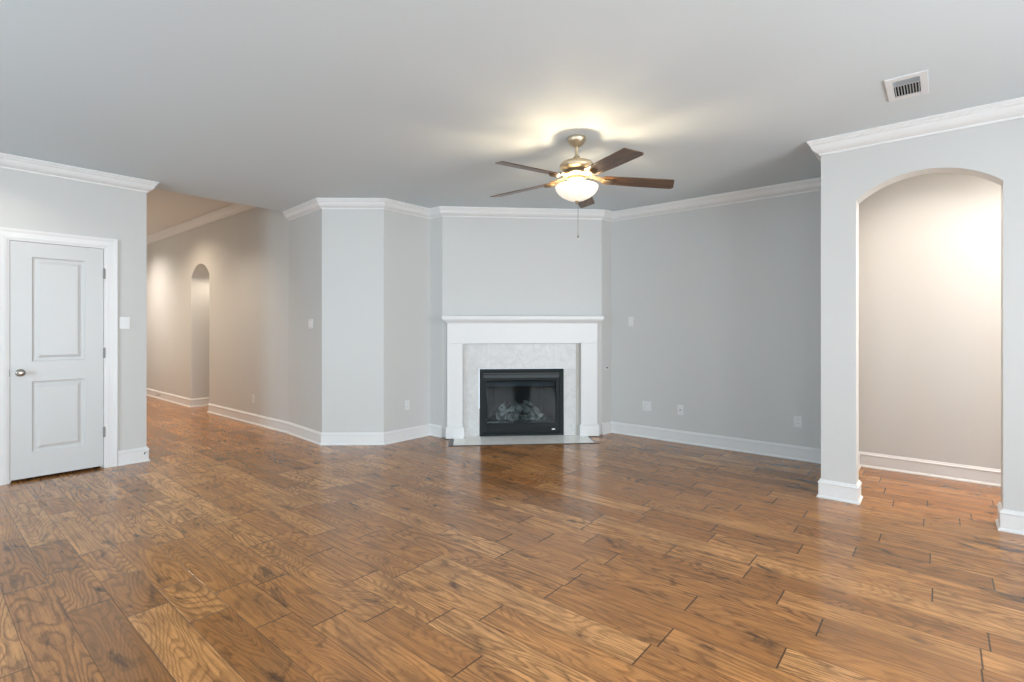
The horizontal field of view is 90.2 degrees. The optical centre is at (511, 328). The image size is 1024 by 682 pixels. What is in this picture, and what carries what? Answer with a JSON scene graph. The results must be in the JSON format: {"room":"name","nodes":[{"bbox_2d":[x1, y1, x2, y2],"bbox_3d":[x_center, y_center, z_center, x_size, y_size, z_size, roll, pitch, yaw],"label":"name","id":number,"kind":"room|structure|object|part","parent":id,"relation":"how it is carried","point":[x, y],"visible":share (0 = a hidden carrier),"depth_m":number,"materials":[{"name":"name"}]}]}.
{"room":"living room","nodes":[
{"label":"living room","id":0,"kind":"room"},
{"bbox_2d":[0,168,146,450],"bbox_3d":[-4.963,-0.225,3.466,0.120,3.050,4.130,0,0,40],"label":"wall","id":1,"kind":"structure","parent":0,"point":[28,201],"depth_m":4.85,"materials":[{"name":"paint"}]},
{"bbox_2d":[0,227,117,484],"bbox_3d":[-4.028,0.229,4.531,0.184,2.143,0.830,0,0,40],"label":"door","id":2,"kind":"structure","parent":1,"relation":"in","point":[59,291],"depth_m":4.51,"materials":[{"name":"white paint"}]},
{"bbox_3d":[-4.144,0.375,4.302,0.068,0.064,0.064,0,0,40],"label":"knob","id":3,"kind":"part","parent":2,"relation":"part of","materials":[{"name":"silver metal"}]},
{"bbox_2d":[0,152,158,192],"bbox_3d":[-4.859,-1.387,3.433,0.082,0.106,4.212,0,0,40],"label":"trim","id":4,"kind":"structure","parent":1,"relation":"attached to","point":[7,161],"depth_m":4.55,"materials":[{"name":"white paint"}]},
{"bbox_2d":[119,317,129,328],"bbox_3d":[-3.700,-0.053,4.872,0.008,0.114,0.084,0,0,40],"label":"light switch","id":5,"kind":"object","parent":1,"relation":"attached to","point":[124,322],"visible":1,"depth_m":4.87,"materials":[{"name":"white plastic"}]},
{"bbox_2d":[118,447,149,465],"bbox_3d":[-3.646,1.231,4.923,0.026,0.138,0.257,0,0,40],"label":"baseboard","id":6,"kind":"structure","parent":1,"relation":"attached to","point":[130,456],"depth_m":4.91,"materials":[{"name":"white paint"}]},
{"bbox_2d":[147,220,216,404],"bbox_3d":[-6.187,-0.225,9.662,5.100,3.050,0.750,0,0,40],"label":"wall","id":7,"kind":"structure","parent":0,"point":[181,267],"depth_m":8.66,"materials":[{"name":"paint"}]},
{"bbox_2d":[147,388,190,406],"bbox_3d":[-6.840,1.231,9.704,4.046,0.138,0.026,0,0,40],"label":"baseboard","id":8,"kind":"structure","parent":7,"relation":"attached to","point":[180,400],"depth_m":9.05,"materials":[{"name":"white paint"}]},
{"bbox_2d":[147,212,215,243],"bbox_3d":[-6.454,-1.697,9.343,5.100,0.106,0.082,0,0,40],"label":"trim","id":9,"kind":"structure","parent":7,"relation":"attached to","point":[207,218],"depth_m":8.57,"materials":[{"name":"white paint"}]},
{"bbox_2d":[190,397,208,406],"bbox_3d":[-5.085,1.231,8.668,0.026,0.138,0.696,0,0,40],"label":"baseboard","id":10,"kind":"structure","parent":7,"relation":"attached to","point":[196,402],"depth_m":8.51,"materials":[{"name":"white paint"}]},
{"bbox_2d":[147,189,234,235],"bbox_3d":[-7.172,-1.820,6.932,7.500,0.140,7.000,0,0,40],"label":"ceiling","id":11,"kind":"structure","parent":0,"point":[165,209],"depth_m":7.38,"materials":[{"name":"white paint"}]},
{"bbox_2d":[217,207,288,421],"bbox_3d":[-3.586,-0.225,7.085,2.200,3.050,0.120,0,0,39],"label":"wall","id":12,"kind":"structure","parent":0,"point":[252,244],"depth_m":6.96,"materials":[{"name":"paint"}]},
{"bbox_2d":[211,203,254,219],"bbox_3d":[-3.650,-1.697,7.007,2.201,0.106,0.082,0,0,39],"label":"trim","id":13,"kind":"structure","parent":12,"relation":"attached to","point":[235,208],"depth_m":7.32,"materials":[{"name":"white paint"}]},
{"bbox_2d":[207,403,321,444],"bbox_3d":[-3.428,1.231,6.808,3.446,0.138,0.116,0,0,39],"label":"baseboard","id":14,"kind":"structure","parent":12,"relation":"attached to","point":[263,421],"depth_m":6.63,"materials":[{"name":"white paint"}]},
{"bbox_2d":[289,209,321,431],"bbox_3d":[-2.406,-0.070,6.062,0.913,2.740,0.120,0,0,45],"label":"wall","id":15,"kind":"structure","parent":0,"point":[305,232],"depth_m":6.00,"materials":[{"name":"paint"}]},
{"bbox_2d":[282,198,320,220],"bbox_3d":[-2.465,-1.387,5.978,0.948,0.106,0.082,0,0,45],"label":"trim","id":16,"kind":"structure","parent":15,"relation":"attached to","point":[308,207],"depth_m":5.95,"materials":[{"name":"white paint"}]},
{"bbox_2d":[308,319,312,328],"bbox_3d":[-2.329,-0.052,5.895,0.116,0.114,0.008,0,0,45],"label":"light switch","id":17,"kind":"object","parent":15,"relation":"attached to","point":[310,321],"visible":1,"depth_m":5.88,"materials":[{"name":"white plastic"}]},
{"bbox_2d":[322,209,383,431],"bbox_3d":[-1.781,-0.070,5.764,0.688,2.740,0.120,0,0,-1],"label":"wall","id":18,"kind":"structure","parent":0,"point":[352,239],"depth_m":5.70,"materials":[{"name":"paint"}]},
{"bbox_2d":[316,198,384,208],"bbox_3d":[-1.778,-1.387,5.663,0.760,0.106,0.082,0,0,-1],"label":"trim","id":19,"kind":"structure","parent":18,"relation":"attached to","point":[324,203],"depth_m":5.65,"materials":[{"name":"white paint"}]},
{"bbox_2d":[320,432,383,444],"bbox_3d":[-1.780,1.231,5.691,0.710,0.138,0.026,0,0,-1],"label":"baseboard","id":20,"kind":"structure","parent":18,"relation":"attached to","point":[327,438],"depth_m":5.69,"materials":[{"name":"white paint"}]},
{"bbox_2d":[384,210,429,431],"bbox_3d":[-1.264,-0.070,6.008,0.120,2.740,0.680,0,0,40],"label":"wall","id":21,"kind":"structure","parent":0,"point":[406,237],"depth_m":5.95,"materials":[{"name":"paint"}]},
{"bbox_2d":[384,424,429,444],"bbox_3d":[-1.212,1.231,5.957,0.026,0.138,0.692,0,0,40],"label":"baseboard","id":22,"kind":"structure","parent":21,"relation":"attached to","point":[400,435],"depth_m":5.93,"materials":[{"name":"white paint"}]},
{"bbox_2d":[384,198,429,218],"bbox_3d":[-1.198,-1.387,5.929,0.082,0.106,0.718,0,0,40],"label":"trim","id":23,"kind":"structure","parent":21,"relation":"attached to","point":[391,205],"depth_m":5.89,"materials":[{"name":"white paint"}]},
{"bbox_2d":[405,400,409,409],"bbox_3d":[-1.224,0.894,5.956,0.008,0.114,0.070,0,0,40],"label":"wall outlet","id":24,"kind":"object","parent":21,"relation":"attached to","point":[407,402],"visible":1,"depth_m":5.95,"materials":[{"name":"white plastic"}]},
{"bbox_2d":[430,217,441,425],"bbox_3d":[-0.909,-0.070,6.167,0.220,2.740,0.020,0,0,40],"label":"wall","id":25,"kind":"structure","parent":0,"point":[436,223],"depth_m":6.16,"materials":[{"name":"paint"}]},
{"bbox_2d":[429,206,441,218],"bbox_3d":[-0.928,-1.387,6.117,0.254,0.106,0.082,0,0,40],"label":"trim","id":26,"kind":"structure","parent":25,"relation":"attached to","point":[435,212],"depth_m":6.10,"materials":[{"name":"white paint"}]},
{"bbox_2d":[430,424,441,437],"bbox_3d":[-0.919,1.231,6.146,0.231,0.138,0.026,0,0,40],"label":"baseboard","id":27,"kind":"structure","parent":25,"relation":"attached to","point":[435,430],"depth_m":6.13,"materials":[{"name":"white paint"}]},
{"bbox_2d":[0,396,1023,681],"bbox_3d":[-3.108,1.350,4.697,16.600,0.100,8.800,0,0,40],"label":"floor","id":28,"kind":"structure","parent":0,"point":[240,551],"depth_m":2.81,"materials":[{"name":"brown wood"}]},
{"bbox_2d":[448,435,595,445],"bbox_3d":[0.124,1.297,5.931,1.705,0.006,0.476,0,0,-5],"label":"hearth","id":29,"kind":"object","parent":28,"relation":"on","point":[537,439],"visible":0.92,"depth_m":5.89,"materials":[{"name":"stone"}]},
{"bbox_2d":[0,0,1023,210],"bbox_3d":[-0.235,-1.665,2.286,9.100,0.450,8.800,0,0,40],"label":"ceiling","id":30,"kind":"structure","parent":0,"point":[279,105],"depth_m":3.01,"materials":[{"name":"white paint"}]},
{"bbox_2d":[490,134,673,239],"bbox_3d":[0.445,-1.055,3.837,1.437,0.770,1.437,0,0,40],"label":"ceiling fan","id":31,"kind":"object","parent":30,"relation":"hanging from","point":[579,190],"visible":1,"depth_m":3.77,"materials":[{"name":"brown wood"}]},
{"bbox_3d":[0.087,-1.111,4.104,0.565,0.007,0.137,-3,10,32],"label":"blade","id":32,"kind":"part","parent":31,"relation":"part of","materials":[{"name":"brown wood"}]},
{"bbox_3d":[0.119,-1.111,3.544,0.565,0.007,0.137,-3,14,-40],"label":"blade","id":33,"kind":"part","parent":31,"relation":"part of","materials":[{"name":"brown wood"}]},
{"bbox_3d":[0.488,-1.018,3.846,0.324,0.115,0.324,0,0,40],"label":"lamp shade","id":34,"kind":"part","parent":31,"relation":"part of","materials":[{"name":"beige glass"}]},
{"bbox_3d":[0.609,-1.111,4.307,0.137,0.007,0.565,-12,-6,14],"label":"blade","id":35,"kind":"part","parent":31,"relation":"part of","materials":[{"name":"brown wood"}]},
{"bbox_3d":[0.662,-1.111,3.401,0.137,0.007,0.565,13,-2,-22],"label":"blade","id":36,"kind":"part","parent":31,"relation":"part of","materials":[{"name":"brown wood"}]},
{"bbox_3d":[0.965,-1.111,3.873,0.565,0.007,0.137,3,-12,-4],"label":"blade","id":37,"kind":"part","parent":31,"relation":"part of","materials":[{"name":"brown wood"}]},
{"bbox_2d":[884,69,928,101],"bbox_3d":[2.347,-1.435,3.030,0.196,0.013,0.356,0,0,40],"label":"ceiling vent","id":38,"kind":"object","parent":30,"relation":"in","point":[905,86],"visible":1,"depth_m":3.02,"materials":[{"name":"white metal"}]},
{"bbox_2d":[442,217,601,436],"bbox_3d":[0.132,-0.070,6.198,1.938,2.740,0.050,0,0,-5],"label":"wall","id":39,"kind":"structure","parent":0,"point":[491,266],"depth_m":6.17,"materials":[{"name":"paint"}]},
{"bbox_2d":[439,206,605,219],"bbox_3d":[0.134,-1.387,6.132,1.998,0.106,0.082,0,0,-5],"label":"trim","id":40,"kind":"structure","parent":39,"relation":"attached to","point":[446,211],"depth_m":6.12,"materials":[{"name":"white paint"}]},
{"bbox_2d":[442,316,603,438],"bbox_3d":[0.131,0.572,6.109,1.924,1.442,0.197,0,0,-5],"label":"fireplace mantel","id":41,"kind":"object","parent":39,"relation":"attached to","point":[474,343],"visible":1,"depth_m":6.11,"materials":[{"name":"white paint"}]},
{"bbox_2d":[479,368,563,436],"bbox_3d":[0.101,0.891,6.370,1.020,0.806,0.442,0,0,-5],"label":"gas fireplace insert","id":42,"kind":"object","parent":41,"relation":"in","point":[512,402],"visible":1,"depth_m":6.20,"materials":[{"name":"black metal"}]},
{"bbox_3d":[0.111,1.194,6.174,0.845,0.108,0.014,0,0,-5],"label":"panel","id":43,"kind":"part","parent":42,"relation":"part of","materials":[{"name":"black metal"}]},
{"bbox_3d":[0.117,0.562,6.186,0.940,0.125,0.008,0,0,-5],"label":"backing panel","id":44,"kind":"part","parent":42,"relation":"part of","materials":[{"name":"black metal"}]},
{"bbox_3d":[0.117,1.215,6.186,0.940,0.150,0.008,0,0,-5],"label":"backing panel","id":45,"kind":"part","parent":42,"relation":"part of","materials":[{"name":"black metal"}]},
{"bbox_2d":[442,316,603,323],"bbox_3d":[0.133,-0.104,6.091,1.924,0.089,0.161,0,0,-5],"label":"mantel shelf","id":46,"kind":"object","parent":41,"relation":"attached to","point":[448,319],"depth_m":6.03,"materials":[{"name":"white paint"}]},
{"bbox_2d":[602,220,610,422],"bbox_3d":[1.165,-0.070,6.328,0.192,2.740,0.020,0,0,-41],"label":"wall","id":47,"kind":"structure","parent":0,"point":[606,225],"depth_m":6.32,"materials":[{"name":"paint"}]},
{"bbox_2d":[602,421,611,434],"bbox_3d":[1.177,1.231,6.308,0.201,0.138,0.026,0,0,-41],"label":"baseboard","id":48,"kind":"structure","parent":47,"relation":"attached to","point":[607,426],"depth_m":6.30,"materials":[{"name":"white paint"}]},
{"bbox_2d":[602,210,612,221],"bbox_3d":[1.189,-1.387,6.281,0.219,0.106,0.082,0,0,-41],"label":"trim","id":49,"kind":"structure","parent":47,"relation":"attached to","point":[608,215],"depth_m":6.26,"materials":[{"name":"white paint"}]},
{"bbox_2d":[611,190,820,448],"bbox_3d":[2.220,-0.070,5.643,2.446,2.740,0.120,0,0,40],"label":"wall","id":50,"kind":"structure","parent":0,"point":[724,301],"depth_m":5.51,"materials":[{"name":"paint"}]},
{"bbox_2d":[628,317,633,325],"bbox_3d":[1.445,-0.085,6.205,0.070,0.114,0.016,0,0,40],"label":"light switch","id":51,"kind":"object","parent":50,"relation":"attached to","point":[630,319],"visible":1,"depth_m":6.20,"materials":[{"name":"white plastic"}]},
{"bbox_2d":[642,401,651,410],"bbox_3d":[1.606,0.924,6.074,0.116,0.114,0.008,0,0,40],"label":"wall outlet","id":52,"kind":"object","parent":50,"relation":"attached to","point":[646,405],"visible":1,"depth_m":6.08,"materials":[{"name":"white plastic"}]},
{"bbox_2d":[677,405,682,414],"bbox_3d":[1.916,0.929,5.809,0.070,0.114,0.018,0,0,40],"label":"cable jack","id":53,"kind":"object","parent":50,"relation":"attached to","point":[679,407],"visible":1,"depth_m":5.81,"materials":[{"name":"white plastic"}]},
{"bbox_2d":[612,421,820,463],"bbox_3d":[2.173,1.231,5.588,2.446,0.138,0.026,0,0,40],"label":"baseboard","id":54,"kind":"structure","parent":50,"relation":"attached to","point":[808,454],"depth_m":5.50,"materials":[{"name":"white paint"}]},
{"bbox_2d":[612,177,820,221],"bbox_3d":[2.155,-1.387,5.566,2.446,0.106,0.082,0,0,40],"label":"trim","id":55,"kind":"structure","parent":50,"relation":"attached to","point":[809,185],"depth_m":5.46,"materials":[{"name":"white paint"}]},
{"bbox_2d":[794,415,801,427],"bbox_3d":[2.830,0.921,5.048,0.070,0.114,0.008,0,0,40],"label":"wall outlet","id":56,"kind":"object","parent":50,"relation":"attached to","point":[797,419],"visible":1,"depth_m":5.04,"materials":[{"name":"white plastic"}]},
{"bbox_2d":[821,118,1023,511],"bbox_3d":[3.741,-0.070,2.905,3.404,2.740,0.160,0,0,40],"label":"wall","id":57,"kind":"structure","parent":0,"point":[994,152],"depth_m":3.67,"materials":[{"name":"paint"}]},
{"bbox_2d":[808,144,820,161],"bbox_3d":[2.694,-1.387,4.370,0.082,0.106,1.222,0,0,40],"label":"trim","id":58,"kind":"structure","parent":57,"relation":"attached to","point":[816,154],"depth_m":4.04,"materials":[{"name":"white paint"}]},
{"bbox_2d":[816,479,859,504],"bbox_3d":[2.464,1.231,3.855,0.278,0.138,0.026,0,0,40],"label":"baseboard","id":59,"kind":"structure","parent":57,"relation":"attached to","point":[827,489],"depth_m":3.85,"materials":[{"name":"white paint"}]},
{"bbox_2d":[856,480,862,503],"bbox_3d":[2.620,1.231,3.846,0.026,0.138,0.212,0,0,40],"label":"baseboard","id":60,"kind":"structure","parent":57,"relation":"attached to","point":[860,497],"depth_m":3.83,"materials":[{"name":"white paint"}]},
{"bbox_2d":[807,97,1023,155],"bbox_3d":[3.631,-1.387,2.839,3.486,0.106,0.082,0,0,40],"label":"trim","id":61,"kind":"structure","parent":57,"relation":"attached to","point":[1011,109],"depth_m":3.50,"materials":[{"name":"white paint"}]},
{"bbox_2d":[995,502,1002,528],"bbox_3d":[3.205,1.231,3.355,0.026,0.138,0.212,0,0,40],"label":"baseboard","id":62,"kind":"structure","parent":57,"relation":"attached to","point":[999,505],"depth_m":3.35,"materials":[{"name":"white paint"}]},
{"bbox_2d":[998,509,1023,534],"bbox_3d":[4.060,1.231,2.516,2.414,0.138,0.026,0,0,40],"label":"baseboard","id":63,"kind":"structure","parent":57,"relation":"attached to","point":[1011,521],"depth_m":3.25,"materials":[{"name":"white paint"}]},
{"bbox_2d":[859,173,1000,468],"bbox_3d":[4.573,-0.070,3.812,3.294,2.740,0.100,0,0,40],"label":"wall","id":64,"kind":"structure","parent":0,"point":[930,244],"depth_m":4.49,"materials":[{"name":"paint"}]},
{"bbox_2d":[859,451,1000,486],"bbox_3d":[4.533,1.231,3.764,3.294,0.138,0.026,0,0,40],"label":"baseboard","id":65,"kind":"structure","parent":64,"relation":"attached to","point":[944,470],"depth_m":4.47,"materials":[{"name":"white paint"}]}
]}

